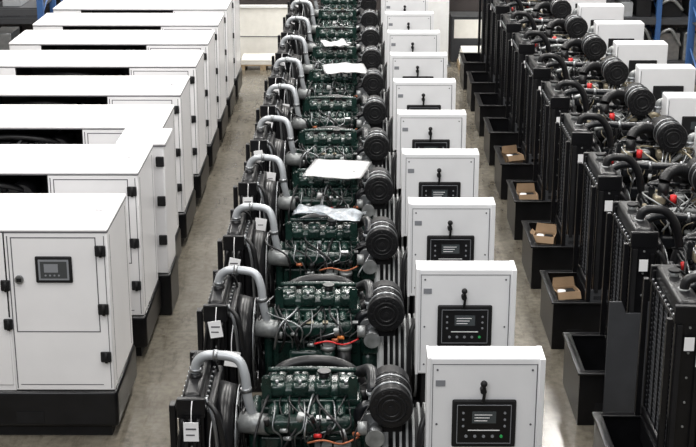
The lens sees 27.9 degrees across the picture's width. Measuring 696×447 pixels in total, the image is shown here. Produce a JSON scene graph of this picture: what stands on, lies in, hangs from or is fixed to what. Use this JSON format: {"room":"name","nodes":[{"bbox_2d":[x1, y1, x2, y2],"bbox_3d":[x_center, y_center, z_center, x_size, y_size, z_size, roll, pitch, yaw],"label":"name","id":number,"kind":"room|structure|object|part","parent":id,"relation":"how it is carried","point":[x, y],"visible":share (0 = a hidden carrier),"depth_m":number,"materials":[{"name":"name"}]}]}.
{"room":"generator factory floor","nodes":[
{"label":"generator factory floor","id":0,"kind":"room"},
{"bbox_2d":[0,56,695,446],"bbox_3d":[0.073,0.539,15.412,18.000,0.100,25.000,0,18,0],"label":"floor","id":1,"kind":"structure","parent":0,"point":[163,365],"depth_m":13.93,"materials":[{"name":"concrete"}]},
{"bbox_2d":[0,0,55,49],"bbox_3d":[-6.090,-3.174,21.864,2.890,3.000,0.980,0,18,0],"label":"storage rack","id":2,"kind":"object","parent":1,"relation":"on","point":[7,7],"visible":0.34,"depth_m":21.45,"materials":[{"name":"blue metal"}]},
{"bbox_2d":[0,0,62,33],"bbox_3d":[-5.120,-4.371,25.571,4.790,3.000,0.980,0,18,0],"label":"storage rack","id":3,"kind":"object","parent":1,"relation":"on","point":[3,19],"visible":0.03,"depth_m":25.32,"materials":[{"name":"blue"}]},
{"bbox_2d":[0,193,136,434],"bbox_3d":[-3.195,0.736,11.663,2.660,1.830,1.029,0,18,0],"label":"enclosed generator","id":4,"kind":"object","parent":1,"relation":"on","point":[68,366],"visible":1,"depth_m":11.26,"materials":[{"name":"white metal"}]},
{"bbox_2d":[0,144,160,355],"bbox_3d":[-3.187,0.232,13.223,2.660,1.830,1.029,0,18,0],"label":"enclosed generator","id":5,"kind":"object","parent":1,"relation":"on","point":[127,169],"visible":0.41,"depth_m":12.86,"materials":[{"name":"white metal"}]},
{"bbox_2d":[0,104,180,314],"bbox_3d":[-3.135,-0.194,14.540,2.750,1.830,1.620,0,18,0],"label":"enclosed generator","id":6,"kind":"object","parent":1,"relation":"on","point":[154,125],"visible":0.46,"depth_m":14.23,"materials":[{"name":"white metal"}]},
{"bbox_2d":[0,76,195,245],"bbox_3d":[-3.171,-0.745,16.249,2.660,1.830,1.029,0,18,0],"label":"enclosed generator","id":7,"kind":"object","parent":1,"relation":"on","point":[48,90],"visible":0.12,"depth_m":15.94,"materials":[{"name":"white metal"}]},
{"bbox_2d":[0,50,208,205],"bbox_3d":[-3.163,-1.231,17.753,2.660,1.830,1.029,0,18,0],"label":"enclosed generator","id":8,"kind":"object","parent":1,"relation":"on","point":[190,63],"visible":0.22,"depth_m":17.38,"materials":[{"name":"white metal"}]},
{"bbox_2d":[9,30,218,169],"bbox_3d":[-3.155,-1.683,19.151,2.660,1.830,1.029,0,18,0],"label":"enclosed generator","id":9,"kind":"object","parent":1,"relation":"on","point":[204,40],"visible":0.12,"depth_m":18.82,"materials":[{"name":"white metal"}]},
{"bbox_2d":[33,13,227,142],"bbox_3d":[-3.148,-2.122,20.512,2.660,1.830,1.029,0,18,0],"label":"enclosed generator","id":10,"kind":"object","parent":1,"relation":"on","point":[49,21],"visible":0.19,"depth_m":20.16,"materials":[{"name":"white metal"}]},
{"bbox_2d":[53,0,235,118],"bbox_3d":[-3.141,-2.553,21.845,2.660,1.830,1.029,0,18,0],"label":"enclosed generator","id":11,"kind":"object","parent":1,"relation":"on","point":[66,6],"visible":0.12,"depth_m":21.46,"materials":[{"name":"white metal"}]},
{"bbox_2d":[232,0,241,97],"bbox_3d":[-3.134,-2.989,23.196,2.660,1.830,1.029,0,18,0],"label":"enclosed generator","id":12,"kind":"object","parent":1,"relation":"on","point":[235,3],"visible":0.11,"depth_m":22.92,"materials":[{"name":"white metal"}]},
{"bbox_2d":[241,54,274,69],"bbox_3d":[-1.551,-2.985,25.842,0.860,0.195,0.600,0,18,0],"label":"pallet stack","id":13,"kind":"object","parent":1,"relation":"on","point":[262,60],"visible":0.51,"depth_m":25.56,"materials":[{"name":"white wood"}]},
{"bbox_2d":[239,5,287,57],"bbox_3d":[-1.617,-3.626,26.486,1.360,1.020,0.080,0,18,0],"label":"board panel","id":14,"kind":"object","parent":1,"relation":"on","point":[260,25],"visible":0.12,"depth_m":26.45,"materials":[{"name":"grey"}]},
{"bbox_2d":[288,0,382,59],"bbox_3d":[0.140,-3.439,24.713,2.373,1.754,0.944,0,18,0],"label":"generator","id":15,"kind":"object","parent":1,"relation":"on","point":[356,5],"visible":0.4,"depth_m":24.40,"materials":[{"name":"black paint"}]},
{"bbox_2d":[264,52,446,178],"bbox_3d":[0.107,-1.448,18.547,2.373,1.754,0.944,0,18,0],"label":"generator","id":16,"kind":"object","parent":1,"relation":"on","point":[402,64],"visible":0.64,"depth_m":18.15,"materials":[{"name":"black paint"}]},
{"bbox_2d":[322,62,367,73],"bbox_3d":[-0.048,-2.043,18.382,0.560,0.030,0.620,-2,18,-5],"label":"paper sheet","id":17,"kind":"object","parent":16,"relation":"on","point":[344,66],"visible":1,"depth_m":18.37,"materials":[{"name":"white paper"}]},
{"bbox_2d":[283,0,427,81],"bbox_3d":[0.132,-2.941,23.171,2.373,1.754,0.944,0,18,0],"label":"generator","id":18,"kind":"object","parent":1,"relation":"on","point":[331,17],"visible":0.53,"depth_m":22.82,"materials":[{"name":"black paint"}]},
{"bbox_2d":[233,148,478,315],"bbox_3d":[0.083,0.046,13.922,2.373,1.754,0.944,0,18,0],"label":"generator","id":19,"kind":"object","parent":1,"relation":"on","point":[425,172],"visible":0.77,"depth_m":13.52,"materials":[{"name":"black paint"}]},
{"bbox_2d":[302,159,370,178],"bbox_3d":[-0.103,-0.540,13.761,0.580,0.016,0.660,3,18,10],"label":"paper sheet","id":20,"kind":"object","parent":19,"relation":"on","point":[336,168],"visible":1,"depth_m":13.76,"materials":[{"name":"white paper"}]},
{"bbox_2d":[256,78,455,218],"bbox_3d":[0.099,-0.950,17.005,2.373,1.754,0.944,0,18,0],"label":"generator","id":21,"kind":"object","parent":1,"relation":"on","point":[408,93],"visible":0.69,"depth_m":16.63,"materials":[{"name":"black paint"}]},
{"bbox_2d":[272,30,439,141],"bbox_3d":[0.116,-1.945,20.088,2.373,1.754,0.944,0,18,0],"label":"generator","id":22,"kind":"object","parent":1,"relation":"on","point":[397,40],"visible":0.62,"depth_m":19.71,"materials":[{"name":"black paint"}]},
{"bbox_2d":[320,38,350,46],"bbox_3d":[-0.180,-2.577,19.997,0.360,0.052,0.400,-5,19,-16],"label":"paper sheet","id":23,"kind":"object","parent":22,"relation":"on","point":[341,42],"visible":1,"depth_m":19.99,"materials":[{"name":"white paper"}]},
{"bbox_2d":[278,11,433,85],"bbox_3d":[0.124,-2.443,21.630,2.373,1.754,0.944,0,18,0],"label":"generator","id":24,"kind":"object","parent":1,"relation":"on","point":[394,20],"visible":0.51,"depth_m":21.25,"materials":[{"name":"black paint"}]},
{"bbox_2d":[217,197,495,391],"bbox_3d":[0.075,0.544,12.380,2.373,1.754,0.944,0,18,0],"label":"generator","id":25,"kind":"object","parent":1,"relation":"on","point":[438,228],"visible":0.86,"depth_m":12.01,"materials":[{"name":"black paint"}]},
{"bbox_2d":[292,204,367,220],"bbox_3d":[-0.161,-0.100,12.285,0.620,0.080,0.260,6,19,17],"label":"sheet","id":26,"kind":"object","parent":25,"relation":"on","point":[341,214],"visible":1,"depth_m":12.26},
{"bbox_3d":[0.079,1.079,12.601,2.360,0.600,0.840,0,18,0],"label":"frame","id":27,"kind":"part","parent":25,"relation":"part of","materials":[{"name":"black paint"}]},
{"bbox_2d":[246,109,466,226],"bbox_3d":[0.091,-0.452,15.463,2.373,1.754,0.944,0,18,0],"label":"generator","id":28,"kind":"object","parent":1,"relation":"on","point":[416,129],"visible":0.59,"depth_m":15.09,"materials":[{"name":"black paint"}]},
{"bbox_2d":[197,260,516,445],"bbox_3d":[0.066,1.042,10.839,2.373,1.754,0.944,0,18,0],"label":"generator","id":29,"kind":"object","parent":1,"relation":"on","point":[458,303],"visible":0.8,"depth_m":10.47,"materials":[{"name":"black paint"}]},
{"bbox_3d":[0.071,1.577,11.060,2.360,0.600,0.840,0,18,0],"label":"frame","id":30,"kind":"part","parent":29,"relation":"part of","materials":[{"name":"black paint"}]},
{"bbox_2d":[169,346,545,446],"bbox_3d":[0.058,1.540,9.297,2.373,1.754,0.944,0,18,0],"label":"generator","id":31,"kind":"object","parent":1,"relation":"on","point":[476,396],"visible":1,"depth_m":8.90,"materials":[{"name":"black paint"}]},
{"bbox_2d":[428,0,450,66],"bbox_3d":[1.630,-5.806,25.134,0.540,6.000,0.320,0,18,0],"label":"steel column","id":32,"kind":"structure","parent":1,"relation":"on","point":[440,8],"depth_m":25.68,"materials":[{"name":"metal"}]},
{"bbox_2d":[449,12,481,61],"bbox_3d":[2.283,-3.520,26.384,0.720,0.880,0.440,0,18,0],"label":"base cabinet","id":33,"kind":"object","parent":1,"relation":"on","point":[463,25],"visible":0.56,"depth_m":26.16,"materials":[{"name":"metal"}]},
{"bbox_2d":[457,46,480,70],"bbox_3d":[2.579,-3.050,25.799,1.100,0.345,0.600,0,18,0],"label":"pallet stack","id":34,"kind":"object","parent":1,"relation":"on","point":[462,48],"visible":0.23,"depth_m":25.77,"materials":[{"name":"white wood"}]},
{"bbox_2d":[459,0,605,89],"bbox_3d":[3.341,-3.292,24.124,2.760,1.837,0.951,0,18,0],"label":"diesel generator","id":35,"kind":"object","parent":1,"relation":"on","point":[469,61],"visible":0.23,"depth_m":23.90,"materials":[{"name":"black paint"}]},
{"bbox_2d":[459,52,488,89],"bbox_3d":[3.341,-2.655,24.357,2.760,0.480,0.900,0,18,0],"label":"tray","id":36,"kind":"object","parent":35,"relation":"on","point":[469,61],"depth_m":24.00,"materials":[{"name":"black paint"}]},
{"bbox_2d":[466,0,623,111],"bbox_3d":[3.333,-2.795,22.582,2.760,1.837,0.951,0,18,0],"label":"diesel generator","id":37,"kind":"object","parent":1,"relation":"on","point":[477,81],"visible":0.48,"depth_m":22.21,"materials":[{"name":"black paint"}]},
{"bbox_2d":[466,71,498,111],"bbox_3d":[3.333,-2.157,22.815,2.760,0.480,0.900,0,18,0],"label":"tray","id":38,"kind":"object","parent":37,"relation":"on","point":[477,81],"depth_m":22.48,"materials":[{"name":"black paint"}]},
{"bbox_2d":[474,11,644,136],"bbox_3d":[3.325,-2.297,21.041,2.760,1.837,0.951,0,18,0],"label":"diesel generator","id":39,"kind":"object","parent":1,"relation":"on","point":[487,104],"visible":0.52,"depth_m":20.67,"materials":[{"name":"black paint"}]},
{"bbox_2d":[474,92,509,136],"bbox_3d":[3.325,-1.659,21.273,2.760,0.480,0.900,0,18,0],"label":"tray","id":40,"kind":"object","parent":39,"relation":"on","point":[487,104],"depth_m":20.92,"materials":[{"name":"black paint"}]},
{"bbox_2d":[483,30,667,165],"bbox_3d":[3.317,-1.799,19.499,2.760,1.837,0.951,0,18,0],"label":"diesel generator","id":41,"kind":"object","parent":1,"relation":"on","point":[498,131],"visible":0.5,"depth_m":19.13,"materials":[{"name":"black paint"}]},
{"bbox_2d":[483,117,522,165],"bbox_3d":[3.317,-1.161,19.732,2.760,0.480,0.900,0,18,0],"label":"tray","id":42,"kind":"object","parent":41,"relation":"on","point":[498,131],"depth_m":19.38,"materials":[{"name":"black paint"}]},
{"bbox_2d":[494,53,695,199],"bbox_3d":[3.308,-1.301,17.958,2.760,1.837,0.951,0,18,0],"label":"diesel generator","id":43,"kind":"object","parent":1,"relation":"on","point":[611,72],"visible":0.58,"depth_m":17.57,"materials":[{"name":"black paint"}]},
{"bbox_2d":[501,145,524,161],"bbox_3d":[2.117,-0.737,18.144,0.264,0.510,0.218,-7,19,-21],"label":"cardboard box","id":44,"kind":"object","parent":43,"relation":"in","point":[510,154],"visible":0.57,"depth_m":18.12,"materials":[{"name":"cardboard"}]},
{"bbox_2d":[494,146,538,199],"bbox_3d":[3.309,-0.663,18.190,2.760,0.480,0.900,0,18,0],"label":"tray","id":45,"kind":"object","parent":43,"relation":"on","point":[504,171],"depth_m":17.77,"materials":[{"name":"black paint"}]},
{"bbox_2d":[506,80,695,239],"bbox_3d":[3.300,-0.803,16.416,2.760,1.837,0.951,0,18,0],"label":"diesel generator","id":46,"kind":"object","parent":1,"relation":"on","point":[634,103],"visible":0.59,"depth_m":16.08,"materials":[{"name":"black paint"}]},
{"bbox_2d":[516,183,538,199],"bbox_3d":[2.104,-0.222,16.612,0.264,0.470,0.218,-2,18,-5],"label":"cardboard box","id":47,"kind":"object","parent":46,"relation":"in","point":[525,191],"visible":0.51,"depth_m":16.64,"materials":[{"name":"cardboard"}]},
{"bbox_2d":[506,180,556,239],"bbox_3d":[3.300,-0.165,16.649,2.760,0.480,0.900,0,18,0],"label":"tray","id":48,"kind":"object","parent":46,"relation":"on","point":[518,210],"depth_m":16.24,"materials":[{"name":"black paint"}]},
{"bbox_2d":[521,112,695,288],"bbox_3d":[3.292,-0.305,14.874,2.760,1.837,0.951,0,18,0],"label":"diesel generator","id":49,"kind":"object","parent":1,"relation":"on","point":[664,138],"visible":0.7,"depth_m":14.59,"materials":[{"name":"black paint"}]},
{"bbox_2d":[530,223,556,244],"bbox_3d":[2.092,0.265,15.075,0.264,0.490,0.218,6,19,17],"label":"cardboard box","id":50,"kind":"object","parent":49,"relation":"in","point":[544,234],"visible":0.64,"depth_m":15.07,"materials":[{"name":"cardboard"}]},
{"bbox_2d":[521,220,579,288],"bbox_3d":[3.292,0.333,15.107,2.760,0.480,0.900,0,18,0],"label":"tray","id":51,"kind":"object","parent":49,"relation":"on","point":[535,258],"depth_m":14.71,"materials":[{"name":"black paint"}]},
{"bbox_2d":[540,152,695,348],"bbox_3d":[3.284,0.193,13.333,2.760,1.837,0.951,0,18,0],"label":"diesel generator","id":52,"kind":"object","parent":1,"relation":"on","point":[602,185],"visible":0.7,"depth_m":13.10,"materials":[{"name":"black paint"}]},
{"bbox_2d":[552,276,580,299],"bbox_3d":[2.089,0.775,13.528,0.264,0.470,0.218,-3,18,-11],"label":"cardboard box","id":53,"kind":"object","parent":52,"relation":"in","point":[565,288],"visible":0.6,"depth_m":13.54,"materials":[{"name":"cardboard"}]},
{"bbox_2d":[540,270,607,348],"bbox_3d":[3.284,0.831,13.566,2.760,0.480,0.900,0,18,0],"label":"tray","id":54,"kind":"object","parent":52,"relation":"on","point":[557,316],"depth_m":13.17,"materials":[{"name":"black paint"}]},
{"bbox_2d":[563,201,695,424],"bbox_3d":[3.276,0.691,11.791,2.760,1.837,0.951,0,18,0],"label":"diesel generator","id":55,"kind":"object","parent":1,"relation":"on","point":[600,368],"visible":0.65,"depth_m":11.55,"materials":[{"name":"black paint"}]},
{"bbox_2d":[563,332,606,424],"bbox_3d":[3.276,1.329,12.024,2.760,0.480,0.900,0,18,0],"label":"tray","id":56,"kind":"object","parent":55,"relation":"on","point":[584,372],"depth_m":11.89,"materials":[{"name":"black paint"}]},
{"bbox_3d":[2.333,1.141,11.481,0.440,1.070,0.023,0,18,0],"label":"mounting plate","id":57,"kind":"part","parent":55,"relation":"part of","materials":[{"name":"grey metal"}]},
{"bbox_2d":[592,264,695,446],"bbox_3d":[3.268,1.189,10.250,2.760,1.837,0.951,0,18,0],"label":"diesel generator","id":58,"kind":"object","parent":1,"relation":"on","point":[667,416],"visible":1,"depth_m":10.12,"materials":[{"name":"black paint"}]},
{"bbox_2d":[592,412,655,446],"bbox_3d":[3.268,1.827,10.482,2.760,0.480,0.900,0,18,0],"label":"tray","id":59,"kind":"object","parent":58,"relation":"on","point":[611,429],"depth_m":10.80,"materials":[{"name":"black paint"}]},
{"bbox_2d":[606,0,695,66],"bbox_3d":[5.605,-4.354,25.519,4.740,3.000,0.980,0,18,0],"label":"rack","id":60,"kind":"object","parent":1,"relation":"on","point":[657,13],"visible":0.24,"depth_m":25.34,"materials":[{"name":"blue"}]},
{"bbox_2d":[685,0,695,84],"bbox_3d":[6.399,-2.509,19.805,2.990,3.000,0.980,0,18,0],"label":"rack","id":61,"kind":"object","parent":1,"relation":"on","point":[689,58],"visible":0.32,"depth_m":20.16,"materials":[{"name":"blue metal"}]},
{"bbox_3d":[0.135,-6.113,26.083,18.000,6.000,0.200,0,18,0],"label":"wall","id":62,"kind":"structure","parent":0,"visible":0},
{"bbox_2d":[0,0,687,55],"bbox_3d":[0.134,-4.355,26.499,18.000,2.400,0.050,0,18,0],"label":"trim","id":63,"kind":"structure","parent":62,"relation":"attached to","point":[454,5],"depth_m":26.54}
]}

